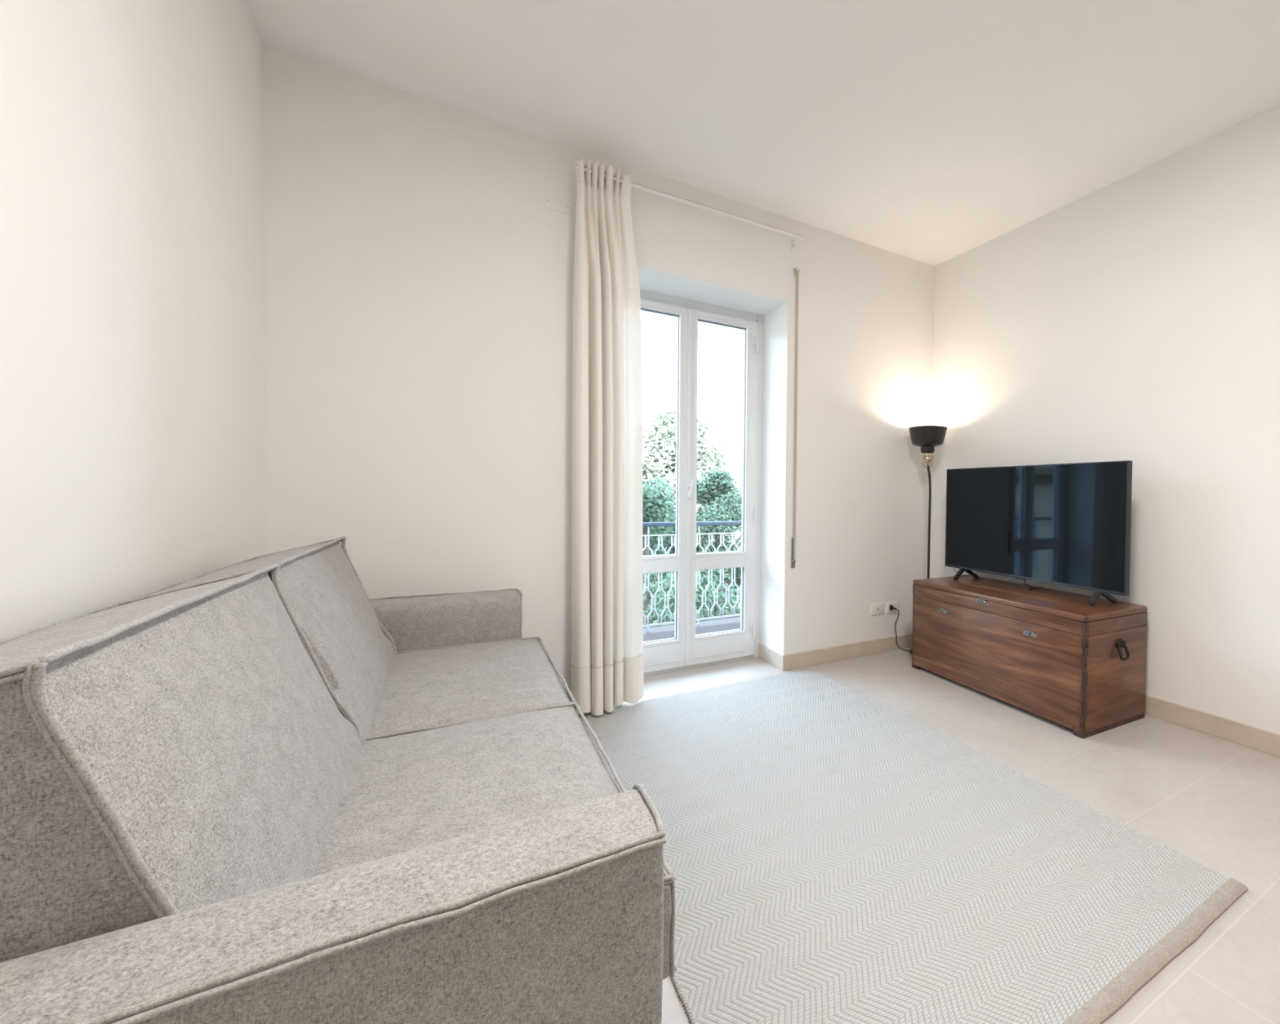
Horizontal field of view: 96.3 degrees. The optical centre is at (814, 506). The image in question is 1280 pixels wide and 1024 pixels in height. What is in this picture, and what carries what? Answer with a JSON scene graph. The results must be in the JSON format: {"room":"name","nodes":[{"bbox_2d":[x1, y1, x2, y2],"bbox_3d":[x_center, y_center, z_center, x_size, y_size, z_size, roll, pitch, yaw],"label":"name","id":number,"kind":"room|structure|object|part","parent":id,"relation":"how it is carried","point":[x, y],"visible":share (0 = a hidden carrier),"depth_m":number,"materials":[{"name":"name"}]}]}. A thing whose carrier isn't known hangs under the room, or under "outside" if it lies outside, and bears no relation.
{"room":"living room","nodes":[
{"label":"living room","id":0,"kind":"room"},
{"bbox_2d":[0,0,266,640],"bbox_3d":[-0.933,-0.329,-0.045,0.300,2.935,5.250,0,1,-33],"label":"wall","id":1,"kind":"structure","parent":0,"point":[133,449],"depth_m":1.29,"materials":[{"name":"paint"}]},
{"bbox_2d":[262,44,934,692],"bbox_3d":[-0.781,-0.397,3.446,4.360,2.935,0.440,0,1,-33],"label":"wall","id":2,"kind":"structure","parent":0,"point":[419,275],"depth_m":2.69,"materials":[{"name":"paint"}]},
{"bbox_2d":[544,194,571,214],"bbox_3d":[-1.309,-1.541,2.805,0.126,0.068,0.005,0,1,-33],"label":"cover plate","id":3,"kind":"object","parent":2,"relation":"attached to","point":[553,203],"visible":1,"depth_m":2.80,"materials":[{"name":"paint"}]},
{"bbox_2d":[568,507,571,523],"bbox_3d":[-1.235,0.046,2.893,0.118,0.080,0.012,0,1,-33],"label":"light switch","id":4,"kind":"object","parent":2,"relation":"attached to","point":[569,508],"visible":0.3,"depth_m":2.86,"materials":[{"name":"white plastic"}]},
{"bbox_2d":[574,164,804,252],"bbox_3d":[-0.658,-1.685,3.161,1.356,0.075,0.109,0,1,-33],"label":"rail","id":5,"kind":"object","parent":2,"relation":"attached to","point":[799,237],"visible":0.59,"depth_m":3.15,"materials":[{"name":"white plastic"}]},
{"bbox_2d":[571,157,644,715],"bbox_3d":[-1.054,-0.341,2.863,0.376,2.809,0.163,0,1,-33],"label":"curtain","id":6,"kind":"object","parent":5,"relation":"hanging from","point":[607,558],"visible":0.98,"depth_m":2.82,"materials":[{"name":"fabric"}]},
{"bbox_2d":[617,289,763,675],"bbox_3d":[-0.829,-0.133,3.568,1.082,2.401,0.138,0,1,-33],"label":"door","id":7,"kind":"structure","parent":2,"relation":"in","point":[688,650],"depth_m":3.59,"materials":[{"name":"white paint"}]},
{"bbox_3d":[-0.812,-0.112,3.549,0.032,0.140,0.018,0,1,-33],"label":"handle","id":8,"kind":"part","parent":7,"relation":"part of","materials":[{"name":"white paint"}]},
{"bbox_3d":[-0.792,-0.116,3.532,0.041,0.115,0.036,0,1,-33],"label":"lever","id":9,"kind":"part","parent":7,"relation":"part of","materials":[{"name":"white paint"}]},
{"bbox_2d":[565,633,912,702],"bbox_3d":[-0.676,1.026,3.285,3.760,0.100,0.012,0,1,-33],"label":"baseboard","id":10,"kind":"structure","parent":2,"relation":"attached to","point":[801,660],"depth_m":3.85,"materials":[{"name":"stone"}]},
{"bbox_2d":[758,643,784,671],"bbox_3d":[-0.747,1.021,3.442,1.082,0.100,0.353,0,1,-33],"label":"trim","id":11,"kind":"structure","parent":2,"relation":"attached to","point":[766,654],"depth_m":3.71,"materials":[{"name":"stone"}]},
{"bbox_2d":[791,267,799,568],"bbox_3d":[-0.126,-0.569,3.591,0.032,1.954,0.022,0,1,-33],"label":"strap","id":12,"kind":"object","parent":2,"relation":"attached to","point":[797,270],"visible":1,"depth_m":3.59,"materials":[{"name":"beige fabric"}]},
{"bbox_3d":[-0.142,0.307,3.615,0.032,0.200,0.006,0,1,-33],"label":"winder plate","id":13,"kind":"part","parent":12,"relation":"part of","materials":[{"name":"silver metal"}]},
{"bbox_2d":[871,603,884,616],"bbox_3d":[0.460,0.754,4.016,0.122,0.083,0.011,0,1,-33],"label":"socket","id":14,"kind":"object","parent":2,"relation":"attached to","point":[876,609],"visible":1,"depth_m":4.01,"materials":[{"name":"white plastic"}]},
{"bbox_2d":[885,601,898,613],"bbox_3d":[0.582,0.757,4.096,0.122,0.083,0.011,0,1,-33],"label":"power socket","id":15,"kind":"object","parent":2,"relation":"attached to","point":[895,604],"visible":0.91,"depth_m":4.09,"materials":[{"name":"white plastic"}]},
{"bbox_2d":[643,617,740,642],"bbox_3d":[-1.343,1.167,4.092,10.000,0.208,1.179,0,1,-33],"label":"floor","id":16,"kind":"structure","parent":0,"point":[668,632],"depth_m":4.72,"materials":[{"name":"tile"}]},
{"bbox_2d":[642,520,741,633],"bbox_3d":[-1.774,0.593,4.296,7.500,0.919,0.037,0,1,-33],"label":"balcony railing","id":17,"kind":"object","parent":16,"relation":"on","point":[647,525],"visible":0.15,"depth_m":4.79,"materials":[{"name":"white metal"}]},
{"bbox_3d":[-1.770,0.243,4.289,7.500,0.010,0.012,0,1,-33],"label":"rail","id":18,"kind":"part","parent":17,"relation":"part of","materials":[{"name":"white metal"}]},
{"bbox_3d":[-1.769,0.152,4.287,7.500,0.037,0.037,0,1,-33],"label":"handrail","id":19,"kind":"part","parent":17,"relation":"part of","materials":[{"name":"grey metal"}]},
{"bbox_3d":[-1.779,0.993,4.304,7.500,0.016,0.016,0,1,-33],"label":"rail","id":20,"kind":"part","parent":17,"relation":"part of","materials":[{"name":"white metal"}]},
{"bbox_2d":[243,0,1279,266],"bbox_3d":[0.668,-1.862,1.215,4.360,0.120,5.690,0,1,-33],"label":"ceiling","id":21,"kind":"structure","parent":0,"point":[931,132],"depth_m":2.38,"materials":[{"name":"paint"}]},
{"bbox_2d":[613,646,1279,1023],"bbox_3d":[0.630,1.193,1.277,4.360,0.120,5.690,0,1,-33],"label":"floor","id":22,"kind":"structure","parent":0,"point":[1213,801],"depth_m":2.18,"materials":[{"name":"tile"}]},
{"bbox_2d":[0,536,676,1023],"bbox_3d":[-1.141,0.618,1.470,0.951,0.977,2.242,0,1,-33],"label":"sofa","id":23,"kind":"object","parent":22,"relation":"on","point":[265,789],"visible":1,"depth_m":0.70,"materials":[{"name":"fabric"}]},
{"bbox_2d":[0,571,361,963],"bbox_3d":[-1.062,0.444,0.907,0.403,0.592,0.860,0,1,-33],"label":"cushion","id":24,"kind":"object","parent":23,"relation":"on","point":[165,753],"depth_m":0.70,"materials":[{"name":"fabric"}]},
{"bbox_2d":[152,541,395,744],"bbox_3d":[-1.550,0.424,1.658,0.402,0.594,0.902,0,1,-33],"label":"cushion","id":25,"kind":"object","parent":23,"relation":"on","point":[319,583],"depth_m":1.54,"materials":[{"name":"fabric"}]},
{"bbox_3d":[-0.603,0.736,0.598,0.846,0.593,0.182,0,1,-33],"label":"arm","id":26,"kind":"part","parent":23,"relation":"part of","materials":[{"name":"fabric"}]},
{"bbox_3d":[-1.718,0.687,2.313,0.845,0.592,0.194,0,1,-33],"label":"arm","id":27,"kind":"part","parent":23,"relation":"part of","materials":[{"name":"fabric"}]},
{"bbox_2d":[367,639,570,736],"bbox_3d":[-1.262,0.678,1.941,0.638,0.202,0.921,0,1,-33],"label":"seat cushion","id":28,"kind":"object","parent":23,"relation":"on","point":[427,684],"depth_m":1.81,"materials":[{"name":"fabric"}]},
{"bbox_2d":[313,706,671,979],"bbox_3d":[-0.756,0.701,1.162,0.635,0.201,0.928,0,1,-33],"label":"seat cushion","id":29,"kind":"object","parent":23,"relation":"on","point":[409,789],"depth_m":1.20,"materials":[{"name":"fabric"}]},
{"bbox_2d":[577,668,1248,1023],"bbox_3d":[-0.011,1.099,2.204,1.542,0.012,2.391,0,1,-33],"label":"rug","id":30,"kind":"object","parent":22,"relation":"on","point":[834,855],"visible":0.88,"depth_m":1.66,"materials":[{"name":"fabric"}]},
{"bbox_2d":[889,426,947,653],"bbox_3d":[0.788,0.256,4.013,0.332,1.647,0.328,0,1,-33],"label":"floor lamp","id":31,"kind":"object","parent":22,"relation":"on","point":[926,437],"visible":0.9,"depth_m":3.94,"materials":[{"name":"black metal"}]},
{"bbox_3d":[0.704,0.919,4.055,0.222,0.315,0.036,1,1,15],"label":"power cord","id":32,"kind":"part","parent":31,"relation":"part of","materials":[{"name":"black plastic"}]},
{"bbox_2d":[922,453,932,464],"bbox_3d":[0.818,-0.349,3.986,0.065,0.094,0.065,0,1,-33],"label":"socket","id":33,"kind":"object","parent":31,"relation":"attached to","point":[926,457],"depth_m":3.96,"materials":[{"name":"gold metal"}]},
{"bbox_3d":[0.820,-0.475,3.983,0.278,0.185,0.278,0,1,-33],"label":"lamp shade","id":34,"kind":"part","parent":31,"relation":"part of","materials":[{"name":"black metal"}]},
{"bbox_2d":[911,575,1147,738],"bbox_3d":[1.196,0.803,3.268,0.560,0.592,1.286,0,1,-30],"label":"wooden chest","id":35,"kind":"object","parent":22,"relation":"on","point":[1052,655],"visible":1,"depth_m":2.88,"materials":[{"name":"brown wood"}]},
{"bbox_3d":[0.802,0.655,3.438,0.005,0.031,0.086,0,1,-30],"label":"lock plate","id":36,"kind":"part","parent":35,"relation":"part of","materials":[{"name":"grey metal"}]},
{"bbox_3d":[0.967,0.545,3.160,0.003,0.032,0.102,0,1,-30],"label":"cup pull","id":37,"kind":"part","parent":35,"relation":"part of","materials":[{"name":"silver metal"}]},
{"bbox_3d":[1.202,0.525,3.283,0.534,0.036,1.253,0,1,-30],"label":"lid","id":38,"kind":"part","parent":35,"relation":"part of","materials":[{"name":"brown wood"}]},
{"bbox_3d":[1.130,0.667,2.880,0.005,0.031,0.086,0,1,-30],"label":"lock plate","id":39,"kind":"part","parent":35,"relation":"part of","materials":[{"name":"silver metal"}]},
{"bbox_3d":[1.202,0.574,3.284,0.531,0.066,1.249,0,1,-30],"label":"lid","id":40,"kind":"part","parent":35,"relation":"part of","materials":[{"name":"brown wood"}]},
{"bbox_2d":[945,460,1132,606],"bbox_3d":[1.305,0.131,3.347,0.275,0.752,1.282,0,1,-30],"label":"television","id":41,"kind":"object","parent":35,"relation":"on","point":[1068,525],"visible":1,"depth_m":3.17,"materials":[{"name":"black plastic"}]},
{"bbox_3d":[1.034,0.454,3.752,0.221,0.082,0.030,0,1,-27],"label":"leg","id":42,"kind":"part","parent":41,"relation":"part of","materials":[{"name":"black plastic"}]},
{"bbox_3d":[1.528,0.477,2.912,0.221,0.082,0.030,0,1,-27],"label":"leg","id":43,"kind":"part","parent":41,"relation":"part of","materials":[{"name":"black plastic"}]},
{"bbox_3d":[1.537,0.688,2.752,0.068,0.043,0.015,0,1,-30],"label":"handle plate","id":44,"kind":"part","parent":35,"relation":"part of","materials":[{"name":"metal"}]},
{"bbox_3d":[1.543,0.736,2.741,0.074,0.068,0.029,0,1,-30],"label":"drop handle","id":45,"kind":"part","parent":35,"relation":"part of","materials":[{"name":"metal"}]},
{"bbox_2d":[977,599,987,604],"bbox_3d":[0.955,0.545,3.153,0.027,0.022,0.078,0,1,-30],"label":"latch","id":46,"kind":"object","parent":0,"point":[979,601],"depth_m":3.14,"materials":[{"name":"grey metal"}]},
{"bbox_2d":[929,104,1279,734],"bbox_3d":[2.471,-0.330,2.168,0.300,2.935,5.250,0,1,-33],"label":"wall","id":47,"kind":"structure","parent":0,"point":[1135,319],"depth_m":2.87,"materials":[{"name":"paint"}]},
{"bbox_2d":[1144,694,1279,757],"bbox_3d":[2.244,1.084,2.232,0.012,0.100,4.938,0,1,-33],"label":"baseboard","id":48,"kind":"structure","parent":47,"relation":"attached to","point":[1257,739],"depth_m":2.67,"materials":[{"name":"stone"}]},
{"label":"outside","id":49,"kind":"structure","parent":0,"visible":0},
{"bbox_3d":[-24.222,6.579,42.965,120.000,0.200,88.100,0,1,-33],"label":"ground","id":50,"kind":"structure","parent":49,"visible":0},
{"bbox_2d":[644,510,711,626],"bbox_3d":[-3.880,3.583,13.948,3.426,7.490,3.302,1,1,14],"label":"evergreen tree","id":51,"kind":"object","parent":50,"relation":"on","point":[655,544],"visible":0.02,"depth_m":13.61,"materials":[{"name":"green plant"}]},
{"bbox_2d":[642,476,741,628],"bbox_3d":[-2.977,3.468,9.652,3.955,8.003,3.770,0,1,-39],"label":"shrub","id":52,"kind":"object","parent":50,"relation":"on","point":[659,508],"visible":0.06,"depth_m":9.53,"materials":[{"name":"green plant"}]},
{"bbox_2d":[642,404,742,574],"bbox_3d":[-3.847,2.003,17.513,6.683,10.502,5.839,1,1,9],"label":"tree","id":53,"kind":"object","parent":50,"relation":"on","point":[659,443],"visible":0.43,"depth_m":16.87,"materials":[{"name":"green plant"}]},
{"bbox_2d":[655,468,742,626],"bbox_3d":[-2.037,3.304,11.391,3.203,8.196,3.026,0,1,-33],"label":"shrub","id":54,"kind":"object","parent":50,"relation":"on","point":[715,488],"visible":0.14,"depth_m":10.83,"materials":[{"name":"green plant"}]},
{"bbox_2d":[704,537,741,621],"bbox_3d":[-0.738,3.705,12.275,3.110,7.393,3.195,2,2,40],"label":"evergreen tree","id":55,"kind":"object","parent":50,"relation":"on","point":[740,544],"visible":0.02,"depth_m":11.91,"materials":[{"name":"green plant"}]}
]}

